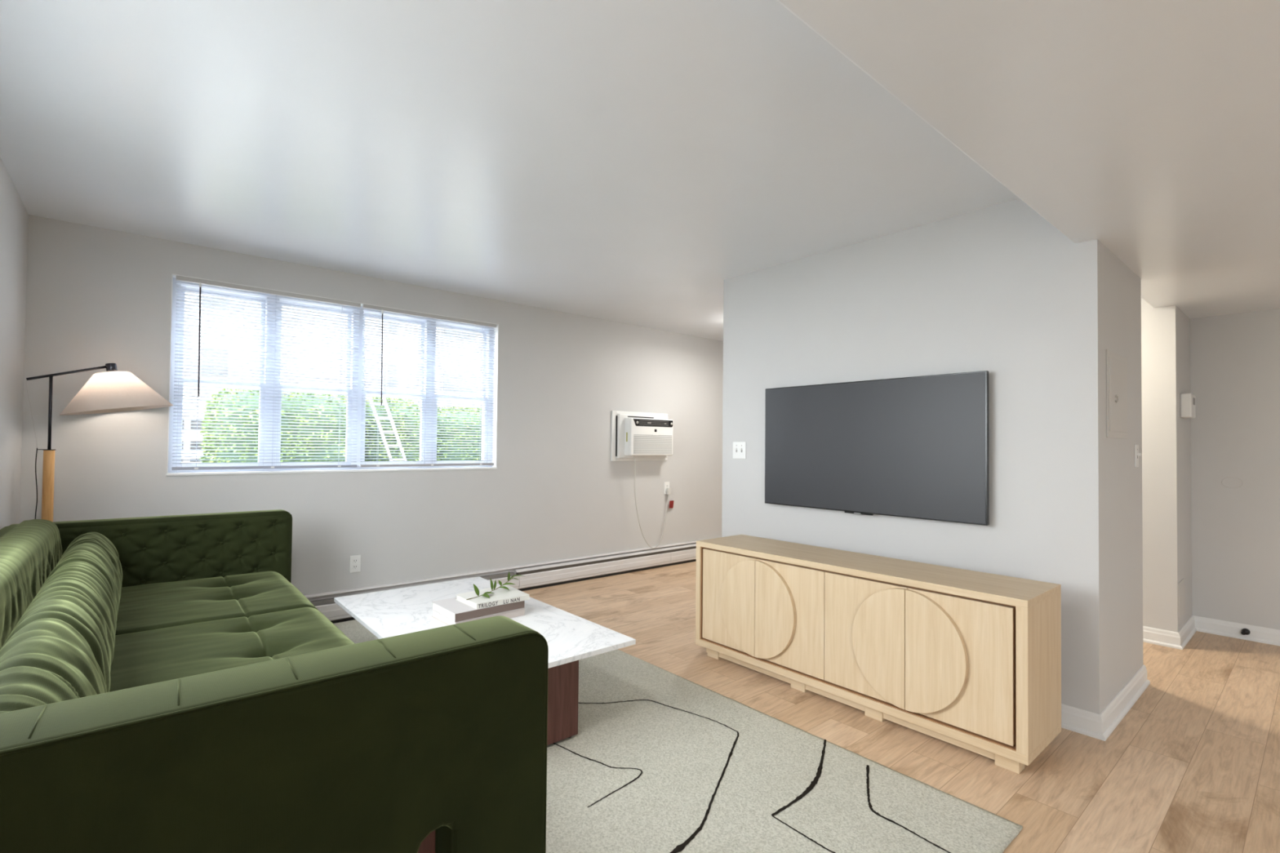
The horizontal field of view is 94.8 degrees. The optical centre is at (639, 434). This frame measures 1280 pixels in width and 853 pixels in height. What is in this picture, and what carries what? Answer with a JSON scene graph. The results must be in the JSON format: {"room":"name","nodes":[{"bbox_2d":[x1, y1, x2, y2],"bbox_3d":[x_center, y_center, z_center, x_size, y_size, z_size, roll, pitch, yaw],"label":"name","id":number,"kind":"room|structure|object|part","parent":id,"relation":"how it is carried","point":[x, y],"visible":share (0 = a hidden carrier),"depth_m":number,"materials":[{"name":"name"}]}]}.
{"room":"living room","nodes":[
{"label":"living room","id":0,"kind":"room"},
{"bbox_2d":[0,157,28,529],"bbox_3d":[-0.803,0.017,0.119,0.120,2.445,8.222,1,-1,-40],"label":"wall","id":1,"kind":"structure","parent":0,"point":[14,216],"depth_m":2.81,"materials":[{"name":"paint"}]},
{"bbox_2d":[19,214,723,595],"bbox_3d":[-0.773,0.115,5.399,6.974,2.445,0.220,1,-1,-40],"label":"wall","id":2,"kind":"structure","parent":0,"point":[96,296],"depth_m":4.39,"materials":[{"name":"paint"}]},
{"bbox_2d":[171,275,360,470],"bbox_3d":[-2.412,-0.361,3.879,1.042,1.177,0.042,1,-1,-40],"label":"blind","id":3,"kind":"object","parent":2,"relation":"attached to","point":[200,282],"visible":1,"depth_m":3.84,"materials":[{"name":"white plastic"}]},
{"bbox_3d":[-2.421,0.218,3.873,1.036,0.019,0.026,1,-1,-40],"label":"rail","id":4,"kind":"part","parent":3,"relation":"part of","materials":[{"name":"grey plastic"}]},
{"bbox_3d":[-2.410,-0.936,3.894,1.042,0.027,0.028,1,-1,-40],"label":"head rail","id":5,"kind":"part","parent":3,"relation":"part of","materials":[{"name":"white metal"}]},
{"bbox_3d":[-2.416,-0.352,3.884,0.804,1.150,0.027,1,-1,-40],"label":"ladder cord","id":6,"kind":"part","parent":3,"relation":"part of","materials":[{"name":"white fabric"}]},
{"bbox_2d":[165,273,498,475],"bbox_3d":[-2.063,-0.336,4.285,2.148,1.213,0.206,1,-1,-40],"label":"window","id":7,"kind":"structure","parent":2,"relation":"attached to","point":[493,459],"depth_m":4.21,"materials":[{"name":"white plastic"}]},
{"bbox_3d":[-2.680,-0.062,3.770,0.454,0.559,0.030,1,-1,-40],"label":"sash","id":8,"kind":"part","parent":7,"relation":"part of","materials":[{"name":"white plastic"}]},
{"bbox_3d":[-2.705,-0.611,3.816,0.454,0.612,0.028,1,-1,-40],"label":"sash","id":9,"kind":"part","parent":7,"relation":"part of","materials":[{"name":"glass"}]},
{"bbox_3d":[-2.276,-0.052,4.114,0.463,0.559,0.030,1,-1,-40],"label":"sash","id":10,"kind":"part","parent":7,"relation":"part of","materials":[{"name":"white plastic"}]},
{"bbox_3d":[-2.301,-0.601,4.160,0.463,0.612,0.028,1,-1,-40],"label":"sash","id":11,"kind":"part","parent":7,"relation":"part of","materials":[{"name":"glass"}]},
{"bbox_3d":[-2.031,0.263,4.229,2.148,0.014,0.090,1,-1,-40],"label":"sill","id":12,"kind":"part","parent":7,"relation":"part of","materials":[{"name":"white paint"}]},
{"bbox_3d":[-1.869,-0.041,4.460,0.463,0.559,0.030,1,-1,-40],"label":"sash","id":13,"kind":"part","parent":7,"relation":"part of","materials":[{"name":"white plastic"}]},
{"bbox_3d":[-1.894,-0.590,4.506,0.463,0.612,0.028,1,-1,-40],"label":"sash","id":14,"kind":"part","parent":7,"relation":"part of","materials":[{"name":"glass"}]},
{"bbox_3d":[-1.490,-0.580,4.850,0.454,0.612,0.028,1,-1,-40],"label":"sash","id":15,"kind":"part","parent":7,"relation":"part of","materials":[{"name":"glass"}]},
{"bbox_3d":[-1.465,-0.031,4.804,0.454,0.559,0.030,1,-1,-40],"label":"sash","id":16,"kind":"part","parent":7,"relation":"part of","materials":[{"name":"white plastic"}]},
{"bbox_2d":[349,555,360,573],"bbox_3d":[-2.023,0.922,4.176,0.072,0.122,0.008,1,-1,-40],"label":"wall outlet","id":17,"kind":"object","parent":2,"relation":"attached to","point":[354,561],"visible":1,"depth_m":4.17,"materials":[{"name":"white plastic"}]},
{"bbox_2d":[352,559,357,563],"bbox_3d":[-2.021,0.901,4.175,0.032,0.028,0.003,1,-1,-40],"label":"socket","id":18,"kind":"object","parent":17,"relation":"attached to","point":[354,561],"depth_m":4.17,"materials":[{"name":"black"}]},
{"bbox_2d":[360,303,496,467],"bbox_3d":[-1.605,-0.341,4.566,1.042,1.177,0.042,1,-1,-40],"label":"blind","id":19,"kind":"object","parent":2,"relation":"attached to","point":[381,309],"visible":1,"depth_m":4.54,"materials":[{"name":"white plastic"}]},
{"bbox_3d":[-1.615,0.238,4.560,1.036,0.019,0.026,1,-1,-40],"label":"rail","id":20,"kind":"part","parent":19,"relation":"part of","materials":[{"name":"grey"}]},
{"bbox_3d":[-1.603,-0.915,4.581,1.042,0.027,0.028,1,-1,-40],"label":"head rail","id":21,"kind":"part","parent":19,"relation":"part of","materials":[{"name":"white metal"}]},
{"bbox_2d":[610,410,673,548],"bbox_3d":[0.086,0.467,5.876,0.834,1.373,0.162,1,-1,-40],"label":"air conditioner","id":22,"kind":"object","parent":2,"relation":"attached to","point":[635,436],"visible":1,"depth_m":5.76,"materials":[{"name":"white plastic"}]},
{"bbox_3d":[0.110,0.682,5.916,0.033,0.944,0.561,0,-1,41],"label":"power cord","id":23,"kind":"part","parent":22,"relation":"part of","materials":[{"name":"grey plastic"}]},
{"bbox_2d":[664,481,669,494],"bbox_3d":[0.282,0.562,6.143,0.072,0.128,0.008,1,-1,-40],"label":"wall outlet","id":24,"kind":"object","parent":2,"relation":"attached to","point":[666,483],"visible":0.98,"depth_m":6.13,"materials":[{"name":"white plastic"}]},
{"bbox_2d":[0,0,1019,341],"bbox_3d":[0.477,-1.195,4.047,7.074,0.150,4.080,1,-1,-40],"label":"ceiling","id":25,"kind":"structure","parent":0,"point":[620,161],"depth_m":2.33,"materials":[{"name":"paint"}]},
{"bbox_2d":[521,561,1279,852],"bbox_3d":[1.821,1.368,2.392,7.074,0.120,8.302,1,-1,-40],"label":"floor","id":26,"kind":"structure","parent":0,"point":[1193,766],"depth_m":2.47,"materials":[{"name":"brown wood"}]},
{"bbox_2d":[26,363,173,521],"bbox_3d":[-2.880,0.445,3.125,0.605,1.659,0.465,1,-1,-40],"label":"floor lamp","id":27,"kind":"object","parent":26,"relation":"on","point":[113,390],"visible":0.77,"depth_m":3.04,"materials":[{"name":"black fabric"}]},
{"bbox_3d":[-3.051,0.655,2.974,0.032,1.170,0.008,1,-1,-19],"label":"power cord","id":28,"kind":"part","parent":27,"relation":"part of","materials":[{"name":"black plastic"}]},
{"bbox_3d":[-3.020,-0.109,3.011,0.014,0.380,0.013,1,-1,-40],"label":"rod","id":29,"kind":"part","parent":27,"relation":"part of","materials":[{"name":"black metal"}]},
{"bbox_3d":[-2.968,-0.321,3.058,0.311,0.107,0.013,1,-1,-40],"label":"lamp arm","id":30,"kind":"part","parent":27,"relation":"part of","materials":[{"name":"black metal"}]},
{"bbox_3d":[-2.818,-0.217,3.185,0.459,0.247,0.465,1,-1,-40],"label":"lamp shade","id":31,"kind":"part","parent":27,"relation":"part of","materials":[{"name":"fabric"}]},
{"bbox_2d":[304,537,719,623],"bbox_3d":[-1.066,1.223,4.945,5.764,0.208,0.072,1,-1,-40],"label":"baseboard heater","id":32,"kind":"object","parent":26,"relation":"on","point":[557,572],"visible":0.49,"depth_m":5.20,"materials":[{"name":"white metal"}]},
{"bbox_3d":[-2.131,1.219,4.002,2.919,0.116,0.018,1,-1,-40],"label":"panel","id":33,"kind":"part","parent":32,"relation":"part of","materials":[{"name":"white metal"}]},
{"bbox_3d":[-1.088,1.214,4.972,5.764,0.187,0.004,1,-1,-40],"label":"plate","id":34,"kind":"part","parent":32,"relation":"part of","materials":[{"name":"white metal"}]},
{"bbox_3d":[-0.353,1.264,5.516,1.747,0.116,0.018,1,-1,-40],"label":"panel","id":35,"kind":"part","parent":32,"relation":"part of","materials":[{"name":"white metal"}]},
{"bbox_3d":[0.730,1.292,6.438,1.092,0.116,0.018,1,-1,-40],"label":"panel","id":36,"kind":"part","parent":32,"relation":"part of","materials":[{"name":"white metal"}]},
{"bbox_2d":[333,619,1022,852],"bbox_3d":[-0.849,1.278,2.600,2.333,0.013,3.756,1,-1,-40],"label":"area rug","id":37,"kind":"object","parent":26,"relation":"on","point":[659,760],"visible":0.37,"depth_m":2.12,"materials":[{"name":"grey carpet"}]},
{"bbox_2d":[0,509,548,852],"bbox_3d":[-1.589,0.827,2.016,1.154,0.880,2.929,1,-1,-40],"label":"sofa","id":38,"kind":"object","parent":37,"relation":"on","point":[235,716],"visible":0.85,"depth_m":1.08,"materials":[{"name":"green fabric"}]},
{"bbox_3d":[-2.002,0.650,1.671,0.072,0.492,2.630,1,-1,-40],"label":"frame","id":39,"kind":"part","parent":38,"relation":"part of","materials":[{"name":"green fabric"}]},
{"bbox_2d":[0,519,62,649],"bbox_3d":[-1.924,0.586,1.733,0.148,0.415,2.582,1,-1,-40],"label":"cushion","id":40,"kind":"object","parent":38,"relation":"on","point":[30,550],"depth_m":2.03,"materials":[{"name":"green fabric"}]},
{"bbox_2d":[0,532,122,713],"bbox_3d":[-1.779,0.589,1.835,0.217,0.289,2.530,1,-1,-40],"label":"bolster cushion","id":41,"kind":"object","parent":38,"relation":"on","point":[61,648],"visible":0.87,"depth_m":1.45,"materials":[{"name":"green fabric"}]},
{"bbox_3d":[-2.497,0.828,3.084,1.152,0.790,0.126,1,-1,-40],"label":"armrest","id":42,"kind":"part","parent":38,"relation":"part of","materials":[{"name":"green fabric"}]},
{"bbox_3d":[-2.426,0.695,3.027,1.098,0.485,0.034,1,-1,-40],"label":"tufted panel","id":43,"kind":"part","parent":38,"relation":"part of","materials":[{"name":"green fabric"}]},
{"bbox_2d":[115,571,317,635],"bbox_3d":[-2.046,0.830,2.721,0.845,0.172,0.919,1,-1,-40],"label":"seat cushion","id":44,"kind":"object","parent":38,"relation":"on","point":[167,601],"depth_m":2.68,"materials":[{"name":"green fabric"}]},
{"bbox_2d":[109,607,355,692],"bbox_3d":[-1.205,0.819,1.733,0.845,0.172,1.666,1,-1,-40],"label":"seat cushion","id":45,"kind":"object","parent":38,"relation":"on","point":[145,656],"depth_m":2.10,"materials":[{"name":"green fabric"}]},
{"bbox_3d":[-0.692,0.806,0.964,1.152,0.790,0.163,1,-1,-40],"label":"armrest","id":46,"kind":"part","parent":38,"relation":"part of","materials":[{"name":"green fabric"}]},
{"bbox_3d":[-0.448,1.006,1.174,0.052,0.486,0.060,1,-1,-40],"label":"leg","id":47,"kind":"part","parent":38,"relation":"part of","materials":[{"name":"red wood"}]},
{"bbox_2d":[333,577,635,745],"bbox_3d":[-0.841,1.083,2.871,0.840,0.386,1.546,1,-1,-40],"label":"coffee table","id":48,"kind":"object","parent":37,"relation":"on","point":[570,637],"visible":0.44,"depth_m":2.73,"materials":[{"name":"white stone"}]},
{"bbox_2d":[431,608,524,625],"bbox_3d":[-0.791,0.872,2.882,0.366,0.037,0.272,1,-1,-40],"label":"book","id":49,"kind":"object","parent":48,"relation":"on","point":[519,612],"visible":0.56,"depth_m":2.82,"materials":[{"name":"white paper"}]},
{"bbox_2d":[431,597,524,622],"bbox_3d":[-0.787,0.834,2.870,0.367,0.040,0.280,1,-1,-40],"label":"book","id":50,"kind":"object","parent":49,"relation":"on","point":[455,611],"visible":0.65,"depth_m":2.76,"materials":[{"name":"grey paper"}]},
{"bbox_2d":[455,584,529,608],"bbox_3d":[-0.733,0.802,2.911,0.294,0.025,0.263,1,-1,-40],"label":"book","id":51,"kind":"object","parent":50,"relation":"on","point":[500,596],"visible":1,"depth_m":2.86,"materials":[{"name":"grey paper"}]},
{"bbox_2d":[466,571,523,599],"bbox_3d":[-0.695,0.754,2.959,0.096,0.087,0.422,0,-1,27],"label":"twig","id":52,"kind":"object","parent":51,"relation":"on","point":[476,589],"visible":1,"depth_m":2.93,"materials":[{"name":"green plant"}]},
{"bbox_3d":[-0.443,1.084,2.391,0.398,0.354,0.100,1,-1,-40],"label":"leg","id":53,"kind":"part","parent":48,"relation":"part of","materials":[{"name":"red wood"}]},
{"bbox_2d":[695,534,1061,773],"bbox_3d":[1.047,0.974,2.992,0.433,0.675,1.728,1,-1,-40],"label":"sideboard","id":54,"kind":"object","parent":26,"relation":"on","point":[971,660],"visible":1,"depth_m":2.60,"materials":[{"name":"brown wood"}]},
{"bbox_3d":[0.504,0.947,3.642,0.419,0.549,0.034,1,-1,-40],"label":"panel","id":55,"kind":"part","parent":54,"relation":"part of","materials":[{"name":"brown wood"}]},
{"bbox_3d":[0.511,0.942,3.342,0.020,0.525,0.405,1,-1,-40],"label":"door","id":56,"kind":"part","parent":54,"relation":"part of","materials":[{"name":"brown wood"}]},
{"bbox_3d":[0.545,0.941,3.267,0.025,0.517,0.247,1,-1,-40],"label":"half round pull","id":57,"kind":"part","parent":54,"relation":"part of","materials":[{"name":"brown wood"}]},
{"bbox_3d":[0.707,0.939,3.078,0.025,0.517,0.247,1,-1,-40],"label":"half round pull","id":58,"kind":"part","parent":54,"relation":"part of","materials":[{"name":"brown wood"}]},
{"bbox_3d":[0.775,0.939,3.031,0.020,0.525,0.405,1,-1,-40],"label":"door","id":59,"kind":"part","parent":54,"relation":"part of","materials":[{"name":"brown wood"}]},
{"bbox_3d":[1.054,1.273,2.994,0.347,0.044,1.628,1,-1,-40],"label":"plinth rail","id":60,"kind":"part","parent":54,"relation":"part of","materials":[{"name":"brown wood"}]},
{"bbox_3d":[1.039,0.935,2.721,0.020,0.525,0.405,1,-1,-40],"label":"door","id":61,"kind":"part","parent":54,"relation":"part of","materials":[{"name":"brown wood"}]},
{"bbox_3d":[1.050,1.233,2.991,0.419,0.036,1.728,1,-1,-40],"label":"panel","id":62,"kind":"part","parent":54,"relation":"part of","materials":[{"name":"brown wood"}]},
{"bbox_3d":[1.056,0.651,3.002,0.419,0.030,1.728,1,-1,-40],"label":"panel","id":63,"kind":"part","parent":54,"relation":"part of","materials":[{"name":"brown wood"}]},
{"bbox_3d":[1.074,0.934,2.647,0.025,0.517,0.247,1,-1,-40],"label":"half round pull","id":64,"kind":"part","parent":54,"relation":"part of","materials":[{"name":"brown wood"}]},
{"bbox_3d":[1.236,0.932,2.457,0.025,0.517,0.247,1,-1,-40],"label":"half round pull","id":65,"kind":"part","parent":54,"relation":"part of","materials":[{"name":"brown wood"}]},
{"bbox_3d":[1.303,0.932,2.411,0.020,0.525,0.405,1,-1,-40],"label":"door","id":66,"kind":"part","parent":54,"relation":"part of","materials":[{"name":"brown wood"}]},
{"bbox_3d":[1.600,0.934,2.354,0.419,0.549,0.040,1,-1,-40],"label":"panel","id":67,"kind":"part","parent":54,"relation":"part of","materials":[{"name":"brown wood"}]},
{"bbox_2d":[721,198,1142,714],"bbox_3d":[1.645,0.107,3.691,0.916,2.445,2.173,1,-1,-40],"label":"wall","id":68,"kind":"structure","parent":0,"point":[999,290],"depth_m":2.92,"materials":[{"name":"paint"}]},
{"bbox_2d":[733,441,746,458],"bbox_3d":[0.687,0.112,4.094,0.020,0.118,0.116,1,-1,-40],"label":"light switch","id":69,"kind":"object","parent":68,"relation":"attached to","point":[739,447],"visible":1,"depth_m":4.09,"materials":[{"name":"white plastic"}]},
{"bbox_2d":[764,370,989,525],"bbox_3d":[1.274,0.076,3.375,0.061,0.760,1.330,1,-1,-40],"label":"television","id":70,"kind":"object","parent":68,"relation":"attached to","point":[914,446],"visible":1,"depth_m":3.24,"materials":[{"name":"black plastic"}]},
{"bbox_2d":[1061,703,1105,741],"bbox_3d":[1.276,1.272,3.365,0.024,0.098,2.221,1,-1,-40],"label":"baseboard","id":71,"kind":"structure","parent":68,"relation":"attached to","point":[1085,722],"depth_m":2.58,"materials":[{"name":"white paint"}]},
{"bbox_2d":[1106,349,1127,439],"bbox_3d":[2.269,-0.181,2.787,0.400,0.400,0.017,1,-1,-40],"label":"electrical panel","id":72,"kind":"object","parent":68,"relation":"attached to","point":[1116,364],"visible":1,"depth_m":2.75,"materials":[{"name":"paint"}]},
{"bbox_2d":[1099,665,1150,740],"bbox_3d":[2.346,1.272,2.833,0.964,0.098,0.024,1,-1,-40],"label":"baseboard","id":73,"kind":"structure","parent":68,"relation":"attached to","point":[1117,709],"depth_m":2.78,"materials":[{"name":"white paint"}]},
{"bbox_2d":[1134,444,1141,466],"bbox_3d":[2.590,0.113,3.056,0.072,0.118,0.020,1,-1,-40],"label":"light switch","id":74,"kind":"object","parent":68,"relation":"attached to","point":[1137,454],"visible":1,"depth_m":3.05,"materials":[{"name":"white plastic"}]},
{"bbox_3d":[2.586,0.113,3.062,0.072,0.118,0.006,1,-1,-40],"label":"plate","id":75,"kind":"part","parent":74,"relation":"part of","materials":[{"name":"white plastic"}]},
{"bbox_2d":[777,0,1279,318],"bbox_3d":[3.161,-1.091,0.892,7.074,0.424,4.242,1,-1,-40],"label":"ceiling","id":76,"kind":"structure","parent":0,"point":[1148,131],"depth_m":1.60,"materials":[{"name":"paint"}]},
{"bbox_2d":[1141,297,1191,632],"bbox_3d":[3.374,0.146,4.832,1.393,2.445,1.716,1,-1,-40],"label":"wall","id":77,"kind":"structure","parent":0,"point":[1166,516],"depth_m":3.80,"materials":[{"name":"paint"}]},
{"bbox_2d":[1142,626,1182,649],"bbox_3d":[2.831,1.305,4.342,0.024,0.098,1.740,1,-1,-40],"label":"baseboard","id":78,"kind":"structure","parent":77,"relation":"attached to","point":[1171,639],"depth_m":3.75,"materials":[{"name":"white paint"}]},
{"bbox_2d":[1177,578,1184,618],"bbox_3d":[3.487,1.058,3.788,0.220,0.225,0.006,1,-1,-40],"label":"plate","id":79,"kind":"object","parent":77,"relation":"attached to","point":[1181,584],"visible":1,"depth_m":3.77,"materials":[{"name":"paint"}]},
{"bbox_2d":[1177,615,1196,649],"bbox_3d":[3.614,1.304,3.882,0.620,0.098,0.024,1,-1,-40],"label":"baseboard","id":80,"kind":"structure","parent":77,"relation":"attached to","point":[1188,629],"depth_m":3.86,"materials":[{"name":"white paint"}]},
{"bbox_2d":[1180,393,1195,418],"bbox_3d":[3.607,-0.185,3.869,0.180,0.155,0.056,1,-1,-40],"label":"thermostat","id":81,"kind":"object","parent":77,"relation":"attached to","point":[1188,401],"visible":1,"depth_m":3.81,"materials":[{"name":"white plastic"}]},
{"bbox_2d":[1190,308,1279,630],"bbox_3d":[5.207,0.123,2.617,0.120,2.445,4.034,1,-1,-40],"label":"wall","id":82,"kind":"structure","parent":0,"point":[1235,357],"depth_m":3.94,"materials":[{"name":"paint"}]},
{"bbox_2d":[1221,476,1243,488],"bbox_3d":[3.983,0.325,3.956,0.003,0.075,0.103,1,-1,-40],"label":"ring","id":83,"kind":"object","parent":82,"relation":"attached to","point":[1228,477],"visible":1,"depth_m":3.96,"materials":[{"name":"paint"}]},
{"bbox_2d":[1193,615,1279,646],"bbox_3d":[5.141,1.295,2.549,0.024,0.098,4.034,1,-1,-40],"label":"baseboard","id":84,"kind":"structure","parent":82,"relation":"attached to","point":[1222,628],"depth_m":3.92,"materials":[{"name":"white paint"}]},
{"bbox_2d":[1240,628,1250,635],"bbox_3d":[3.988,1.304,3.873,0.030,0.046,0.044,1,-1,-40],"label":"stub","id":85,"kind":"object","parent":82,"relation":"attached to","point":[1244,631],"visible":1,"depth_m":3.87,"materials":[{"name":"black plastic"}]},
{"label":"outside","id":86,"kind":"structure","parent":0,"visible":0},
{"bbox_3d":[-7.368,0.776,17.888,40.000,0.100,27.198,1,-1,-40],"label":"yard","id":87,"kind":"structure","parent":86,"visible":0},
{"bbox_2d":[181,414,210,462],"bbox_3d":[-6.185,0.140,6.783,2.580,0.780,0.110,1,-1,-40],"label":"fence","id":88,"kind":"object","parent":87,"relation":"on","point":[193,421],"visible":0.06,"depth_m":7.26,"materials":[{"name":"grey"}]},
{"bbox_3d":[-5.597,0.155,7.264,0.060,0.780,0.080,1,-1,-40],"label":"post","id":89,"kind":"part","parent":88,"relation":"part of","materials":[{"name":"grey"}]},
{"bbox_2d":[198,388,346,462],"bbox_3d":[-4.070,0.023,6.713,1.580,1.185,1.287,1,-1,-40],"label":"hedge","id":90,"kind":"object","parent":87,"relation":"on","point":[226,389],"visible":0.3,"depth_m":6.26,"materials":[{"name":"green plant"}]},
{"bbox_2d":[181,293,482,462],"bbox_3d":[-5.654,-3.624,17.552,27.000,8.720,7.000,1,-1,-40],"label":"sky","id":91,"kind":"structure","parent":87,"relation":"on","point":[195,331],"depth_m":12.21,"materials":[{"name":"grey"}]},
{"bbox_2d":[368,396,406,461],"bbox_3d":[-2.941,0.055,6.939,0.532,1.032,0.157,0,-1,9],"label":"ladder","id":92,"kind":"object","parent":87,"relation":"on","point":[388,418],"visible":0.56,"depth_m":6.93,"materials":[{"name":"grey"}]},
{"bbox_3d":[-3.002,0.054,6.888,0.427,1.032,0.036,0,-1,9],"label":"rail","id":93,"kind":"part","parent":92,"relation":"part of","materials":[{"name":"grey"}]},
{"bbox_3d":[-2.880,0.057,6.991,0.427,1.032,0.036,0,-1,9],"label":"rail","id":94,"kind":"part","parent":92,"relation":"part of","materials":[{"name":"grey"}]},
{"bbox_2d":[364,396,420,461],"bbox_3d":[-3.241,0.069,7.549,0.899,1.144,1.067,1,-1,-40],"label":"hedge","id":95,"kind":"object","parent":87,"relation":"on","point":[366,406],"visible":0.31,"depth_m":7.20,"materials":[{"name":"green plant"}]},
{"bbox_2d":[436,405,482,460],"bbox_3d":[-2.420,0.129,8.442,1.515,1.080,1.140,1,-1,-40],"label":"hedge","id":96,"kind":"object","parent":87,"relation":"on","point":[477,455],"visible":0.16,"depth_m":7.87,"materials":[{"name":"green plant"}]}
]}

